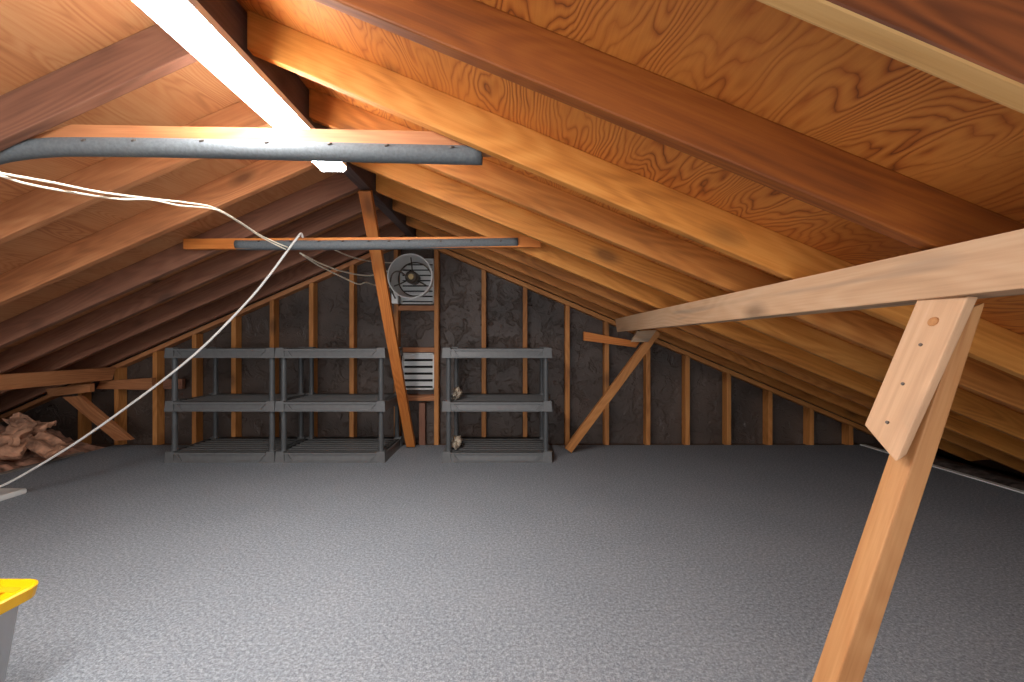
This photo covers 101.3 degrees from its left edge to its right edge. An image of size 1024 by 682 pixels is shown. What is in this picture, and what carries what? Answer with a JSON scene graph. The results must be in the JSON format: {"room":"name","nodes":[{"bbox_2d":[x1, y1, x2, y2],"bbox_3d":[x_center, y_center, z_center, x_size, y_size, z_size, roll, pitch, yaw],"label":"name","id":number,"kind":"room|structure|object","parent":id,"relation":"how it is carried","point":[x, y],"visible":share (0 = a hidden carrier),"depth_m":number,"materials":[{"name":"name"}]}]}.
{"room":"attic","nodes":[
{"label":"attic","id":0,"kind":"room"},
{"bbox_2d":[0,235,880,443],"bbox_3d":[-0.935,-0.076,4.320,10.770,2.263,0.040,0,0,0],"label":"wall","id":1,"kind":"structure","parent":0,"point":[460,282],"depth_m":4.30,"materials":[{"name":"black paper"}]},
{"bbox_2d":[0,395,61,422],"bbox_3d":[-4.810,0.680,4.247,0.610,0.270,0.095,0,0,0],"label":"plate","id":2,"kind":"object","parent":1,"relation":"attached to","point":[46,398],"depth_m":4.20,"materials":[{"name":"brown wood"}]},
{"bbox_2d":[111,253,370,368],"bbox_3d":[-2.710,-0.300,4.247,2.590,1.150,0.095,0,0,0],"label":"plate","id":3,"kind":"object","parent":1,"relation":"attached to","point":[200,330],"depth_m":4.20,"materials":[{"name":"brown wood"}]},
{"bbox_2d":[400,259,433,303],"bbox_3d":[-0.957,-0.603,4.260,0.343,0.455,0.060,0,0,0],"label":"louvres","id":4,"kind":"object","parent":1,"relation":"attached to","point":[424,273],"visible":0.59,"depth_m":4.25,"materials":[{"name":"grey metal"}]},
{"bbox_2d":[387,253,432,303],"bbox_3d":[-0.961,-0.594,4.050,0.437,0.452,0.280,0,0,0],"label":"fan","id":5,"kind":"object","parent":4,"relation":"attached to","point":[394,270],"visible":1,"depth_m":4.00,"materials":[{"name":"grey metal"}]},
{"bbox_2d":[402,353,433,389],"bbox_3d":[-0.947,0.305,4.260,0.323,0.370,0.060,0,0,0],"label":"louvres","id":6,"kind":"object","parent":1,"relation":"attached to","point":[418,368],"visible":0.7,"depth_m":4.25,"materials":[{"name":"white metal"}]},
{"bbox_2d":[436,249,615,326],"bbox_3d":[0.140,-0.530,4.247,1.790,0.770,0.095,0,0,0],"label":"plate","id":7,"kind":"object","parent":1,"relation":"on","point":[447,252],"depth_m":4.20,"materials":[{"name":"brown wood"}]},
{"bbox_2d":[654,339,874,436],"bbox_3d":[2.525,0.470,4.247,2.200,0.970,0.095,0,0,0],"label":"plate","id":8,"kind":"object","parent":1,"relation":"on","point":[657,341],"depth_m":4.20,"materials":[{"name":"brown wood"}]},
{"bbox_2d":[0,0,1023,414],"bbox_3d":[-0.935,-0.073,1.375,10.770,2.369,5.950,0,0,0],"label":"ceiling","id":9,"kind":"structure","parent":0,"point":[758,58],"depth_m":1.30,"materials":[{"name":"red wood"}]},
{"bbox_2d":[0,23,198,150],"bbox_3d":[-3.410,-0.090,1.539,4.721,2.234,0.042,0,0,1],"label":"rafter","id":10,"kind":"object","parent":9,"relation":"attached to","point":[146,56],"visible":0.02,"depth_m":1.49,"materials":[{"name":"brown wood"}]},
{"bbox_2d":[0,124,492,164],"bbox_3d":[-1.011,-0.712,1.569,1.989,0.161,0.070,1,0,0],"label":"tie","id":11,"kind":"object","parent":10,"relation":"attached to","point":[72,140],"visible":0.94,"depth_m":1.55,"materials":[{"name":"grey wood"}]},
{"bbox_2d":[0,100,272,244],"bbox_3d":[-3.410,-0.090,1.944,4.721,2.234,0.042,0,0,-1],"label":"rafter","id":12,"kind":"object","parent":9,"relation":"attached to","point":[35,209],"visible":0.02,"depth_m":1.94,"materials":[{"name":"brown wood"}]},
{"bbox_2d":[0,172,287,247],"bbox_3d":[-1.535,-0.601,1.998,0.094,0.175,1.502,0,0,2],"label":"cable","id":13,"kind":"object","parent":9,"relation":"hanging from","point":[1,173],"visible":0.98,"depth_m":1.60,"materials":[{"name":"beige plastic"}]},
{"bbox_2d":[0,160,316,305],"bbox_3d":[-3.410,-0.090,2.425,4.720,2.234,0.042,0,0,0],"label":"rafter","id":14,"kind":"object","parent":9,"relation":"attached to","point":[256,177],"visible":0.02,"depth_m":2.40,"materials":[{"name":"brown wood"}]},
{"bbox_2d":[0,172,359,348],"bbox_3d":[-3.410,-0.090,2.898,4.720,2.234,0.042,0,0,0],"label":"rafter","id":15,"kind":"object","parent":9,"relation":"attached to","point":[337,186],"visible":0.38,"depth_m":2.87,"materials":[{"name":"brown wood"}]},
{"bbox_2d":[0,193,376,373],"bbox_3d":[-3.410,-0.090,3.294,4.721,2.234,0.042,0,0,1],"label":"rafter","id":16,"kind":"object","parent":9,"relation":"attached to","point":[345,209],"visible":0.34,"depth_m":3.26,"materials":[{"name":"brown wood"}]},
{"bbox_2d":[0,367,115,390],"bbox_3d":[-3.930,0.318,3.369,0.060,0.121,1.538,0,0,0],"label":"purlin","id":17,"kind":"object","parent":16,"relation":"attached to","point":[45,378],"visible":1,"depth_m":3.57,"materials":[{"name":"brown wood"}]},
{"bbox_2d":[45,383,94,396],"bbox_3d":[-4.180,0.463,3.973,0.422,0.126,0.045,0,0,0],"label":"cleat","id":18,"kind":"object","parent":17,"relation":"attached to","point":[83,388],"visible":1,"depth_m":3.95,"materials":[{"name":"brown wood"}]},
{"bbox_2d":[0,209,392,394],"bbox_3d":[-3.410,-0.090,3.701,4.720,2.234,0.042,0,0,0],"label":"rafter","id":19,"kind":"object","parent":9,"relation":"attached to","point":[257,272],"visible":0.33,"depth_m":3.68,"materials":[{"name":"brown wood"}]},
{"bbox_2d":[0,223,404,413],"bbox_3d":[-3.410,-0.090,4.141,4.720,2.234,0.042,0,0,0],"label":"rafter","id":20,"kind":"object","parent":9,"relation":"attached to","point":[332,258],"visible":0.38,"depth_m":4.12,"materials":[{"name":"brown wood"}]},
{"bbox_2d":[197,0,415,236],"bbox_3d":[-0.998,-1.115,1.950,0.075,0.170,4.500,0,0,0],"label":"board","id":21,"kind":"object","parent":9,"relation":"attached to","point":[230,15],"visible":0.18,"depth_m":1.80,"materials":[{"name":"brown wood"}]},
{"bbox_2d":[132,0,346,171],"bbox_3d":[-0.946,-0.961,1.052,0.140,0.136,2.345,0,0,0],"label":"strip light","id":22,"kind":"object","parent":21,"relation":"attached to","point":[188,22],"visible":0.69,"depth_m":1.35,"materials":[{"name":"white painted metal"},{"name":"glowing white plastic diffuser"}]},
{"bbox_2d":[247,10,1023,379],"bbox_3d":[1.626,-0.075,1.491,5.143,2.210,0.042,0,0,1],"label":"rafter","id":23,"kind":"object","parent":9,"relation":"attached to","point":[708,225],"visible":0.8,"depth_m":1.49,"materials":[{"name":"orange wood"}]},
{"bbox_2d":[416,229,866,426],"bbox_3d":[1.626,-0.075,4.140,5.143,2.210,0.040,0,0,0],"label":"rafter","id":24,"kind":"object","parent":9,"relation":"attached to","point":[738,368],"visible":0.26,"depth_m":4.12,"materials":[{"name":"orange wood"}]},
{"bbox_2d":[309,88,1023,412],"bbox_3d":[1.626,-0.075,1.858,5.149,2.210,0.051,0,0,2],"label":"rafter","id":25,"kind":"object","parent":9,"relation":"attached to","point":[876,335],"visible":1,"depth_m":1.89,"materials":[{"name":"orange wood"}]},
{"bbox_2d":[314,0,1023,250],"bbox_3d":[1.626,-0.075,0.985,5.145,2.210,0.045,0,0,1],"label":"rafter","id":26,"kind":"object","parent":9,"relation":"attached to","point":[914,213],"visible":1,"depth_m":0.99,"materials":[{"name":"red wood"}]},
{"bbox_2d":[350,162,1023,440],"bbox_3d":[1.626,-0.075,2.338,5.149,2.210,0.051,0,0,2],"label":"rafter","id":27,"kind":"object","parent":9,"relation":"attached to","point":[966,404],"visible":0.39,"depth_m":2.36,"materials":[{"name":"orange wood"}]},
{"bbox_2d":[406,216,987,460],"bbox_3d":[1.626,-0.075,3.689,5.146,2.210,0.047,0,0,2],"label":"rafter","id":28,"kind":"object","parent":9,"relation":"attached to","point":[946,446],"visible":0.56,"depth_m":3.67,"materials":[{"name":"orange wood"}]},
{"bbox_2d":[376,174,1023,460],"bbox_3d":[1.626,-0.075,2.818,5.149,2.210,0.051,0,0,2],"label":"rafter","id":29,"kind":"object","parent":9,"relation":"attached to","point":[850,379],"visible":0.56,"depth_m":2.83,"materials":[{"name":"orange wood"}]},
{"bbox_2d":[183,236,540,249],"bbox_3d":[-1.000,-0.652,2.818,2.387,0.080,0.071,0,0,0],"label":"tie","id":30,"kind":"object","parent":29,"relation":"attached to","point":[350,243],"visible":0.97,"depth_m":2.80,"materials":[{"name":"orange wood"}]},
{"bbox_2d":[0,174,285,249],"bbox_3d":[-1.532,-0.596,2.010,0.123,0.180,1.488,0,0,3],"label":"cable","id":31,"kind":"object","parent":30,"relation":"hanging from","point":[2,176],"visible":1,"depth_m":1.62,"materials":[{"name":"beige plastic"}]},
{"bbox_2d":[0,232,303,487],"bbox_3d":[-2.399,0.121,2.757,1.994,1.701,0.071,0,0,-3],"label":"cord","id":32,"kind":"object","parent":30,"relation":"hanging from","point":[300,233],"visible":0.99,"depth_m":2.77,"materials":[{"name":"white fabric"}]},
{"bbox_2d":[299,252,387,275],"bbox_3d":[-1.311,-0.611,3.423,0.034,0.134,1.159,0,0,14],"label":"cable","id":33,"kind":"object","parent":30,"relation":"hanging from","point":[299,252],"visible":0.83,"depth_m":3.25,"materials":[{"name":"beige plastic"}]},
{"bbox_2d":[302,254,389,287],"bbox_3d":[-1.327,-0.534,3.446,0.076,0.116,1.190,0,0,12],"label":"cable","id":34,"kind":"object","parent":30,"relation":"hanging from","point":[306,257],"visible":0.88,"depth_m":3.31,"materials":[{"name":"beige plastic"}]},
{"bbox_2d":[334,250,391,262],"bbox_3d":[-1.186,-0.683,3.442,0.067,0.137,1.166,0,0,5],"label":"cable","id":35,"kind":"object","parent":30,"relation":"hanging from","point":[334,250],"visible":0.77,"depth_m":3.26,"materials":[{"name":"beige plastic"}]},
{"bbox_2d":[392,199,1023,472],"bbox_3d":[1.626,-0.075,3.231,5.148,2.210,0.049,0,0,2],"label":"rafter","id":36,"kind":"object","parent":9,"relation":"attached to","point":[856,397],"visible":0.56,"depth_m":3.22,"materials":[{"name":"orange wood"}]},
{"bbox_2d":[757,0,1023,113],"bbox_3d":[1.626,-0.075,0.587,5.143,2.210,0.040,0,0,0],"label":"rafter","id":37,"kind":"object","parent":9,"relation":"attached to","point":[975,46],"visible":1,"depth_m":0.57,"materials":[{"name":"red wood"}]},
{"bbox_2d":[90,444,1023,479],"bbox_3d":[-0.950,1.106,1.375,11.100,0.108,5.950,0,0,0],"label":"floor","id":38,"kind":"structure","parent":0,"point":[988,462],"depth_m":4.07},
{"bbox_2d":[0,452,83,474],"bbox_3d":[-3.985,1.040,3.100,0.030,0.024,1.600,0,0,0],"label":"strip","id":39,"kind":"object","parent":38,"relation":"on","point":[78,453],"visible":0.6,"depth_m":3.51,"materials":[{"name":"brown"}]},
{"bbox_2d":[0,420,104,471],"bbox_3d":[-4.727,0.852,3.430,1.573,0.401,1.460,0,0,0],"label":"insulation","id":40,"kind":"object","parent":38,"relation":"on","point":[29,457],"visible":0.42,"depth_m":3.68},
{"bbox_2d":[0,434,32,459],"bbox_3d":[-4.110,0.855,3.400,0.290,0.204,0.188,0,0,-23],"label":"scrap","id":41,"kind":"object","parent":40,"relation":"on","point":[7,452],"visible":0.73,"depth_m":3.39,"materials":[{"name":"paper"}]},
{"bbox_2d":[1,422,36,446],"bbox_3d":[-4.063,0.775,3.448,0.271,0.224,0.189,0,0,14],"label":"scrap","id":42,"kind":"object","parent":41,"relation":"on","point":[24,430],"visible":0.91,"depth_m":3.43,"materials":[{"name":"paper"}]},
{"bbox_2d":[2,412,56,431],"bbox_3d":[-4.066,0.688,3.548,0.321,0.162,0.122,0,0,-15],"label":"scrap","id":43,"kind":"object","parent":42,"relation":"on","point":[19,419],"visible":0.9,"depth_m":3.53,"materials":[{"name":"paper"}]},
{"bbox_2d":[24,430,73,458],"bbox_3d":[-3.861,0.857,3.501,0.315,0.205,0.181,0,0,14],"label":"scrap","id":44,"kind":"object","parent":40,"relation":"on","point":[44,444],"visible":0.95,"depth_m":3.47,"materials":[{"name":"paper"}]},
{"bbox_2d":[78,383,90,443],"bbox_3d":[-4.321,0.740,4.247,0.044,0.621,0.095,0,0,0],"label":"stud","id":45,"kind":"object","parent":38,"relation":"on","point":[84,424],"visible":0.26,"depth_m":4.22,"materials":[{"name":"brown wood"}]},
{"bbox_2d":[63,395,134,440],"bbox_3d":[-3.957,0.738,4.022,0.654,0.428,0.045,0,0,0],"label":"strut","id":46,"kind":"object","parent":38,"relation":"on","point":[85,406],"visible":1,"depth_m":4.00,"materials":[{"name":"brown wood"}]},
{"bbox_2d":[114,367,126,444],"bbox_3d":[-3.957,0.660,4.247,0.044,0.780,0.095,0,0,0],"label":"stud","id":47,"kind":"object","parent":38,"relation":"on","point":[120,395],"visible":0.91,"depth_m":4.22,"materials":[{"name":"brown wood"}]},
{"bbox_2d":[153,351,164,444],"bbox_3d":[-3.574,0.575,4.247,0.044,0.949,0.095,0,0,0],"label":"stud","id":48,"kind":"object","parent":38,"relation":"on","point":[158,356],"visible":1,"depth_m":4.23,"materials":[{"name":"brown wood"}]},
{"bbox_2d":[96,378,155,389],"bbox_3d":[-3.833,0.430,4.173,0.554,0.118,0.045,-1,0,0],"label":"board","id":49,"kind":"object","parent":48,"relation":"attached to","point":[143,383],"visible":0.88,"depth_m":4.15,"materials":[{"name":"brown wood"}]},
{"bbox_2d":[163,379,184,388],"bbox_3d":[-3.395,0.430,4.223,0.190,0.100,0.045,0,0,0],"label":"board","id":50,"kind":"object","parent":48,"relation":"attached to","point":[167,384],"visible":0.73,"depth_m":4.20,"materials":[{"name":"brown wood"}]},
{"bbox_2d":[192,334,202,443],"bbox_3d":[-3.180,0.489,4.247,0.044,1.122,0.095,0,0,0],"label":"stud","id":51,"kind":"object","parent":38,"relation":"on","point":[197,339],"visible":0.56,"depth_m":4.22,"materials":[{"name":"brown wood"}]},
{"bbox_2d":[231,316,241,436],"bbox_3d":[-2.786,0.402,4.247,0.044,1.296,0.095,0,0,0],"label":"stud","id":52,"kind":"object","parent":38,"relation":"on","point":[236,322],"visible":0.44,"depth_m":4.21,"materials":[{"name":"brown wood"}]},
{"bbox_2d":[270,300,278,436],"bbox_3d":[-2.403,0.318,4.247,0.044,1.465,0.095,0,0,0],"label":"stud","id":53,"kind":"object","parent":38,"relation":"on","point":[274,304],"visible":0.49,"depth_m":4.23,"materials":[{"name":"brown wood"}]},
{"bbox_2d":[309,282,317,436],"bbox_3d":[-2.009,0.231,4.247,0.044,1.638,0.095,0,0,0],"label":"stud","id":54,"kind":"object","parent":38,"relation":"on","point":[313,287],"visible":0.48,"depth_m":4.22,"materials":[{"name":"brown wood"}]},
{"bbox_2d":[349,265,356,436],"bbox_3d":[-1.605,0.142,4.247,0.044,1.816,0.095,0,0,0],"label":"stud","id":55,"kind":"object","parent":38,"relation":"on","point":[353,268],"visible":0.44,"depth_m":4.20,"materials":[{"name":"brown wood"}]},
{"bbox_2d":[394,250,400,435],"bbox_3d":[-1.161,0.044,4.247,0.044,2.011,0.095,0,0,0],"label":"stud","id":56,"kind":"object","parent":38,"relation":"on","point":[397,314],"visible":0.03,"depth_m":4.21,"materials":[{"name":"brown wood"}]},
{"bbox_2d":[398,306,433,310],"bbox_3d":[-0.959,-0.330,4.247,0.358,0.050,0.085,0,0,0],"label":"block","id":57,"kind":"object","parent":56,"relation":"attached to","point":[400,308],"visible":0.76,"depth_m":4.21,"materials":[{"name":"brown wood"}]},
{"bbox_2d":[402,347,433,351],"bbox_3d":[-0.959,0.089,4.247,0.358,0.048,0.085,0,0,0],"label":"block","id":58,"kind":"object","parent":56,"relation":"attached to","point":[405,349],"visible":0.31,"depth_m":4.21,"materials":[{"name":"brown wood"}]},
{"bbox_2d":[407,394,433,400],"bbox_3d":[-0.959,0.573,4.247,0.358,0.055,0.085,0,0,0],"label":"block","id":59,"kind":"object","parent":56,"relation":"attached to","point":[411,397],"visible":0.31,"depth_m":4.21,"materials":[{"name":"brown wood"}]},
{"bbox_2d":[419,402,425,444],"bbox_3d":[-0.904,0.837,4.255,0.060,0.427,0.070,0,0,0],"label":"stud","id":60,"kind":"object","parent":38,"relation":"on","point":[422,405],"visible":0.94,"depth_m":4.22,"materials":[{"name":"brown wood"}]},
{"bbox_2d":[434,249,439,444],"bbox_3d":[-0.757,0.063,4.247,0.044,1.973,0.095,0,0,0],"label":"stud","id":61,"kind":"object","parent":38,"relation":"on","point":[436,252],"visible":0.92,"depth_m":4.20,"materials":[{"name":"brown wood"}]},
{"bbox_2d":[482,269,485,436],"bbox_3d":[-0.283,0.164,4.247,0.044,1.772,0.095,0,0,0],"label":"stud","id":62,"kind":"object","parent":38,"relation":"on","point":[483,271],"visible":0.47,"depth_m":4.20,"materials":[{"name":"brown wood"}]},
{"bbox_2d":[0,445,1023,681],"bbox_3d":[-0.245,1.046,1.300,7.450,0.012,5.800,0,0,0],"label":"carpet","id":63,"kind":"object","parent":38,"relation":"on","point":[593,563],"visible":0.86,"depth_m":1.95,"materials":[{"name":"grey carpet"}]},
{"bbox_2d":[0,488,26,500],"bbox_3d":[-3.545,1.022,2.660,0.470,0.036,0.420,0,0,0],"label":"board","id":64,"kind":"object","parent":63,"relation":"on","point":[5,493],"visible":1,"depth_m":2.80,"materials":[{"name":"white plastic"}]},
{"bbox_2d":[0,579,37,681],"bbox_3d":[-1.660,0.862,0.990,0.632,0.356,0.460,0,0,0],"label":"storage tote","id":65,"kind":"object","parent":63,"relation":"on","point":[13,592],"visible":1,"depth_m":1.15,"materials":[{"name":"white plastic"}]},
{"bbox_2d":[0,605,18,681],"bbox_3d":[-1.660,0.878,0.990,0.596,0.324,0.428,0,0,0],"label":"tub","id":66,"kind":"object","parent":65,"relation":"attached to","point":[8,617],"depth_m":1.15,"materials":[{"name":"white plastic"}]},
{"bbox_2d":[164,347,306,462],"bbox_3d":[-2.500,0.549,3.885,0.943,0.982,0.601,0,0,0],"label":"storage shelf","id":67,"kind":"object","parent":63,"relation":"on","point":[215,449],"visible":0.92,"depth_m":3.62,"materials":[{"name":"grey plastic"}]},
{"bbox_2d":[275,347,402,462],"bbox_3d":[-1.555,0.549,3.885,0.943,0.982,0.601,0,0,0],"label":"storage shelf","id":68,"kind":"object","parent":63,"relation":"on","point":[313,449],"visible":0.93,"depth_m":3.62,"materials":[{"name":"grey plastic"}]},
{"bbox_2d":[358,190,415,446],"bbox_3d":[-0.993,-0.003,3.480,0.085,2.066,1.277,0,0,1],"label":"brace","id":69,"kind":"object","parent":63,"relation":"on","point":[366,198],"visible":1,"depth_m":3.33,"materials":[{"name":"orange wood"}]},
{"bbox_2d":[442,347,551,462],"bbox_3d":[-0.128,0.549,3.885,0.943,0.982,0.601,0,0,0],"label":"storage shelf","id":70,"kind":"object","parent":63,"relation":"on","point":[472,449],"visible":0.93,"depth_m":3.62,"materials":[{"name":"grey plastic"}]},
{"bbox_2d":[451,435,462,449],"bbox_3d":[-0.506,0.899,3.779,0.115,0.107,0.286,0,0,0],"label":"paper scrap","id":71,"kind":"object","parent":70,"relation":"on","point":[456,442],"visible":0.98,"depth_m":3.72,"materials":[{"name":"beige paper"}]},
{"bbox_2d":[452,387,461,399],"bbox_3d":[-0.497,0.463,3.790,0.095,0.109,0.275,0,0,0],"label":"paper scrap","id":72,"kind":"object","parent":70,"relation":"on","point":[457,393],"visible":1,"depth_m":3.74,"materials":[{"name":"beige paper"}]},
{"bbox_2d":[565,329,660,452],"bbox_3d":[0.914,0.462,3.855,0.857,1.150,0.063,0,0,9],"label":"strut","id":73,"kind":"object","parent":63,"relation":"on","point":[644,347],"visible":0.84,"depth_m":3.83,"materials":[{"name":"brown wood"}]},
{"bbox_2d":[630,330,656,341],"bbox_3d":[1.174,-0.042,3.750,0.232,0.104,0.030,-2,0,0],"label":"cleat","id":74,"kind":"object","parent":73,"relation":"attached to","point":[639,336],"visible":1,"depth_m":3.73,"materials":[{"name":"brown wood"}]},
{"bbox_2d":[812,303,983,681],"bbox_3d":[0.834,0.478,0.958,0.427,1.124,0.055,0,0,0],"label":"strut","id":75,"kind":"object","parent":63,"relation":"on","point":[852,635],"visible":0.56,"depth_m":0.93,"materials":[{"name":"brown wood"}]},
{"bbox_2d":[615,229,1023,331],"bbox_3d":[1.050,-0.149,2.164,0.150,0.131,3.628,0,0,0],"label":"purlin","id":76,"kind":"object","parent":75,"relation":"on","point":[990,266],"visible":1,"depth_m":1.12,"materials":[{"name":"brown wood"}]},
{"bbox_2d":[865,296,976,460],"bbox_3d":[0.927,0.077,0.968,0.177,0.368,0.105,0,0,0],"label":"cleat","id":77,"kind":"object","parent":75,"relation":"attached to","point":[933,330],"visible":0.98,"depth_m":0.95,"materials":[{"name":"brown wood"}]},
{"bbox_2d":[523,287,526,436],"bbox_3d":[0.131,0.252,4.247,0.044,1.596,0.095,0,0,0],"label":"stud","id":78,"kind":"object","parent":38,"relation":"on","point":[524,288],"visible":0.56,"depth_m":4.20,"materials":[{"name":"brown wood"}]},
{"bbox_2d":[564,304,569,444],"bbox_3d":[0.555,0.342,4.247,0.044,1.415,0.095,0,0,0],"label":"stud","id":79,"kind":"object","parent":38,"relation":"on","point":[566,307],"visible":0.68,"depth_m":4.20,"materials":[{"name":"brown wood"}]},
{"bbox_2d":[603,321,608,444],"bbox_3d":[0.949,0.426,4.247,0.044,1.248,0.095,0,0,0],"label":"stud","id":80,"kind":"object","parent":38,"relation":"on","point":[605,324],"visible":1,"depth_m":4.20,"materials":[{"name":"brown wood"}]},
{"bbox_2d":[583,332,639,346],"bbox_3d":[0.976,-0.015,4.130,0.546,0.155,0.060,0,0,0],"label":"stub","id":81,"kind":"object","parent":80,"relation":"attached to","point":[592,337],"visible":0.94,"depth_m":4.10,"materials":[{"name":"orange wood"}]},
{"bbox_2d":[643,349,649,444],"bbox_3d":[1.363,0.514,4.247,0.044,1.072,0.095,0,0,0],"label":"stud","id":82,"kind":"object","parent":38,"relation":"on","point":[646,359],"visible":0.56,"depth_m":4.20,"materials":[{"name":"brown wood"}]},
{"bbox_2d":[682,355,689,444],"bbox_3d":[1.757,0.598,4.247,0.044,0.905,0.095,0,0,0],"label":"stud","id":83,"kind":"object","parent":38,"relation":"on","point":[685,359],"visible":1,"depth_m":4.20,"materials":[{"name":"brown wood"}]},
{"bbox_2d":[722,372,730,444],"bbox_3d":[2.171,0.685,4.247,0.044,0.729,0.095,0,0,0],"label":"stud","id":84,"kind":"object","parent":38,"relation":"on","point":[726,378],"visible":1,"depth_m":4.21,"materials":[{"name":"brown wood"}]},
{"bbox_2d":[763,390,772,444],"bbox_3d":[2.584,0.773,4.247,0.044,0.553,0.095,0,0,0],"label":"stud","id":85,"kind":"object","parent":38,"relation":"on","point":[767,395],"visible":1,"depth_m":4.21,"materials":[{"name":"brown wood"}]},
{"bbox_2d":[803,407,813,444],"bbox_3d":[2.998,0.861,4.247,0.044,0.377,0.095,0,0,0],"label":"stud","id":86,"kind":"object","parent":38,"relation":"on","point":[808,414],"visible":1,"depth_m":4.22,"materials":[{"name":"brown wood"}]},
{"bbox_2d":[842,423,852,444],"bbox_3d":[3.392,0.945,4.247,0.044,0.210,0.095,0,0,0],"label":"stud","id":87,"kind":"object","parent":38,"relation":"on","point":[847,430],"visible":1,"depth_m":4.22,"materials":[{"name":"brown wood"}]},
{"bbox_2d":[860,444,1023,493],"bbox_3d":[3.502,1.042,2.350,0.045,0.020,3.700,0,0,0],"label":"strip","id":88,"kind":"object","parent":38,"relation":"on","point":[865,445],"visible":0.6,"depth_m":3.20,"materials":[{"name":"white"}]},
{"bbox_2d":[883,449,1023,490],"bbox_3d":[3.767,1.023,2.450,0.503,0.058,3.300,0,0,0],"label":"insulation","id":89,"kind":"object","parent":38,"relation":"on","point":[1012,481],"visible":0.62,"depth_m":3.31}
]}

